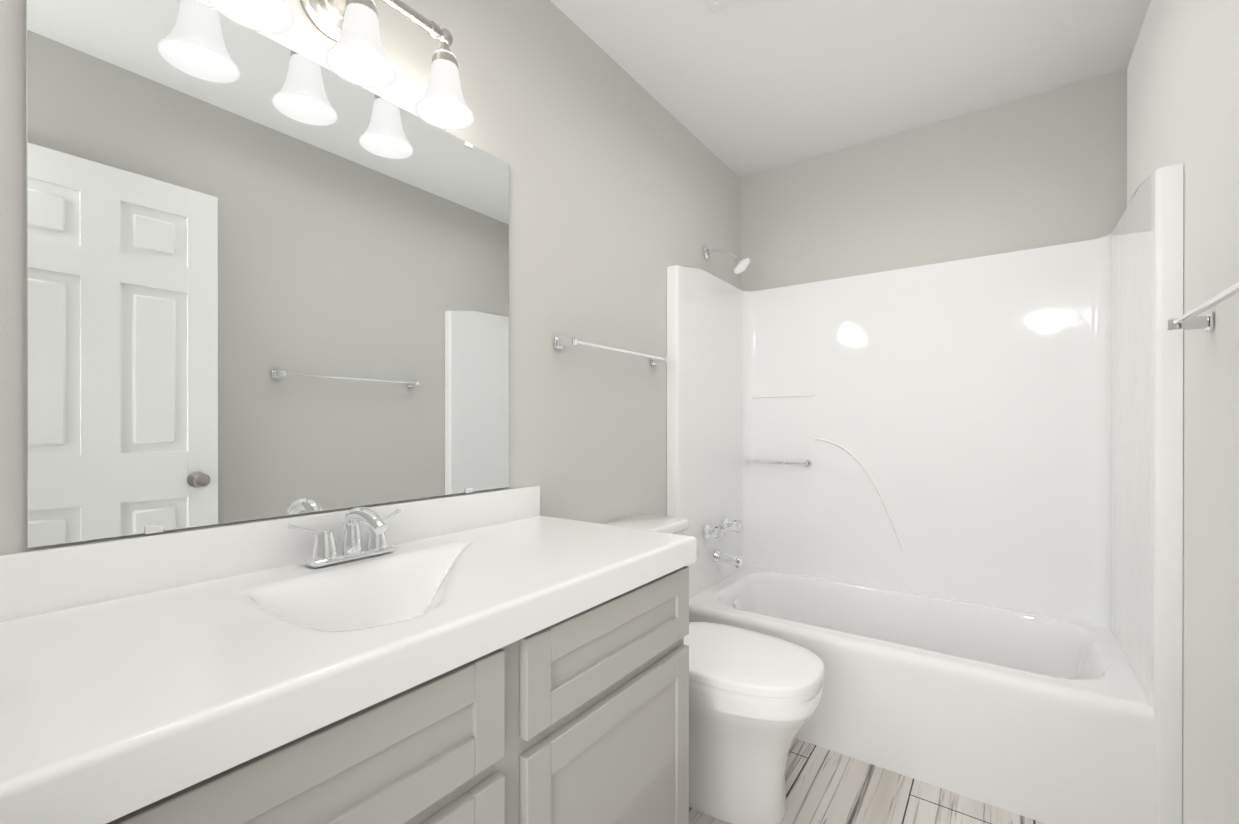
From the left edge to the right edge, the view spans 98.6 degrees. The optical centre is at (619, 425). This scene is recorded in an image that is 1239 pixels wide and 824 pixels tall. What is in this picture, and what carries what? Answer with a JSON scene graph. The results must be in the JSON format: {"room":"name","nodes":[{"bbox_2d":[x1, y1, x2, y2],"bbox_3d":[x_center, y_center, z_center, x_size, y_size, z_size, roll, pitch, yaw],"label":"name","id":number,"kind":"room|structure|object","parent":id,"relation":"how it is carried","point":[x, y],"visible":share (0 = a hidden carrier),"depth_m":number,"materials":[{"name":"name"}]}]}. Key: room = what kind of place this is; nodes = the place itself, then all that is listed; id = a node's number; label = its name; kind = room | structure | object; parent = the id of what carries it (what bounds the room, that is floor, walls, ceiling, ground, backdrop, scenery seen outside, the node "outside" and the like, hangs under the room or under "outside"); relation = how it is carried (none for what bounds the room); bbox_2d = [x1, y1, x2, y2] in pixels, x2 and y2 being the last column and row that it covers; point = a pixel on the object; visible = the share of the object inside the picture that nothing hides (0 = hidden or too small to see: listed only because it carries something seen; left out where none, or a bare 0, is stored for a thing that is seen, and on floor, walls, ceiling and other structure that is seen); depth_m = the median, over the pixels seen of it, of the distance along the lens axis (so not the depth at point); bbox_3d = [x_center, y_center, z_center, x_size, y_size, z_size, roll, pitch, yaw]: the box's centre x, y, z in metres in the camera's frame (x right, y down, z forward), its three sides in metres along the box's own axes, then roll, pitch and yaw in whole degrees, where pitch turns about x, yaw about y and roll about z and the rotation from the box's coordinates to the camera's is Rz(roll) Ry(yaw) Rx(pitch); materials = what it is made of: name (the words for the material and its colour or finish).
{"room":"bathroom","nodes":[
{"label":"bathroom","id":0,"kind":"room"},
{"bbox_2d":[0,0,739,554],"bbox_3d":[-0.209,-0.096,1.743,0.100,2.440,2.980,0,0,36],"label":"wall","id":1,"kind":"structure","parent":0,"point":[624,190],"depth_m":1.70,"materials":[{"name":"grey paint"}]},
{"bbox_2d":[25,0,508,547],"bbox_3d":[-0.580,-0.281,1.131,0.009,0.913,0.915,0,0,36],"label":"mirror","id":2,"kind":"object","parent":1,"relation":"attached to","point":[267,276],"visible":1,"depth_m":0.97,"materials":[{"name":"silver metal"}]},
{"bbox_2d":[208,0,473,129],"bbox_3d":[-0.526,-0.812,1.054,0.186,0.233,0.505,0,0,36],"label":"sconce","id":3,"kind":"object","parent":1,"relation":"attached to","point":[355,54],"visible":1,"depth_m":1.07,"materials":[{"name":"white glass"}]},
{"bbox_2d":[554,336,668,365],"bbox_3d":[-0.002,-0.261,1.883,0.070,0.038,0.598,0,0,36],"label":"towel rail","id":4,"kind":"object","parent":1,"relation":"attached to","point":[560,342],"visible":1,"depth_m":1.74,"materials":[{"name":"silver metal"}]},
{"bbox_2d":[550,0,1150,178],"bbox_3d":[0.444,-1.365,1.270,1.708,0.100,2.980,0,0,36],"label":"ceiling","id":5,"kind":"structure","parent":0,"point":[743,89],"depth_m":1.91,"materials":[{"name":"white paint"}]},
{"bbox_2d":[703,0,741,13],"bbox_3d":[0.327,-1.306,1.509,0.260,0.016,0.260,0,0,36],"label":"ceiling vent","id":6,"kind":"object","parent":5,"relation":"in","point":[715,6],"visible":1,"depth_m":1.64,"materials":[{"name":"white plastic"}]},
{"bbox_2d":[689,738,1044,823],"bbox_3d":[0.444,1.175,1.276,1.708,0.100,2.980,0,0,36],"label":"floor","id":7,"kind":"structure","parent":0,"point":[824,785],"depth_m":1.60,"materials":[{"name":"brown wood"}]},
{"bbox_2d":[0,485,695,823],"bbox_3d":[-0.396,0.642,0.935,0.538,0.968,1.241,0,0,36],"label":"bathroom vanity","id":8,"kind":"object","parent":7,"relation":"on","point":[509,656],"visible":1,"depth_m":0.77,"materials":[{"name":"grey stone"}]},
{"bbox_2d":[287,507,400,567],"bbox_3d":[-0.499,0.211,1.037,0.138,0.106,0.226,0,0,36],"label":"faucet","id":9,"kind":"object","parent":8,"relation":"on","point":[375,553],"depth_m":1.04,"materials":[{"name":"silver metal"}]},
{"bbox_2d":[605,514,824,823],"bbox_3d":[0.255,0.732,1.669,0.729,0.785,0.450,0,0,36],"label":"toilet","id":10,"kind":"object","parent":7,"relation":"on","point":[754,699],"visible":0.42,"depth_m":1.49,"materials":[{"name":"white ceramic"}]},
{"bbox_2d":[667,163,1183,823],"bbox_3d":[1.031,0.138,2.090,1.504,1.970,0.763,0,0,36],"label":"shower","id":11,"kind":"object","parent":7,"relation":"on","point":[933,513],"visible":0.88,"depth_m":2.10,"materials":[{"name":"white plastic"}]},
{"bbox_2d":[740,68,1126,290],"bbox_3d":[1.285,-0.097,2.442,1.508,2.440,0.100,0,0,36],"label":"wall","id":12,"kind":"structure","parent":0,"point":[1044,169],"depth_m":2.28,"materials":[{"name":"grey paint"}]},
{"bbox_2d":[1127,0,1238,823],"bbox_3d":[1.096,-0.094,0.803,0.100,2.440,2.980,0,0,36],"label":"wall","id":13,"kind":"structure","parent":0,"point":[1183,86],"depth_m":1.20,"materials":[{"name":"grey paint"}]},
{"bbox_2d":[1165,282,1238,331],"bbox_3d":[1.067,-0.226,0.910,0.070,0.038,0.698,0,0,36],"label":"towel rail","id":14,"kind":"object","parent":13,"relation":"attached to","point":[1191,320],"visible":1,"depth_m":1.14,"materials":[{"name":"silver metal"}]}
]}

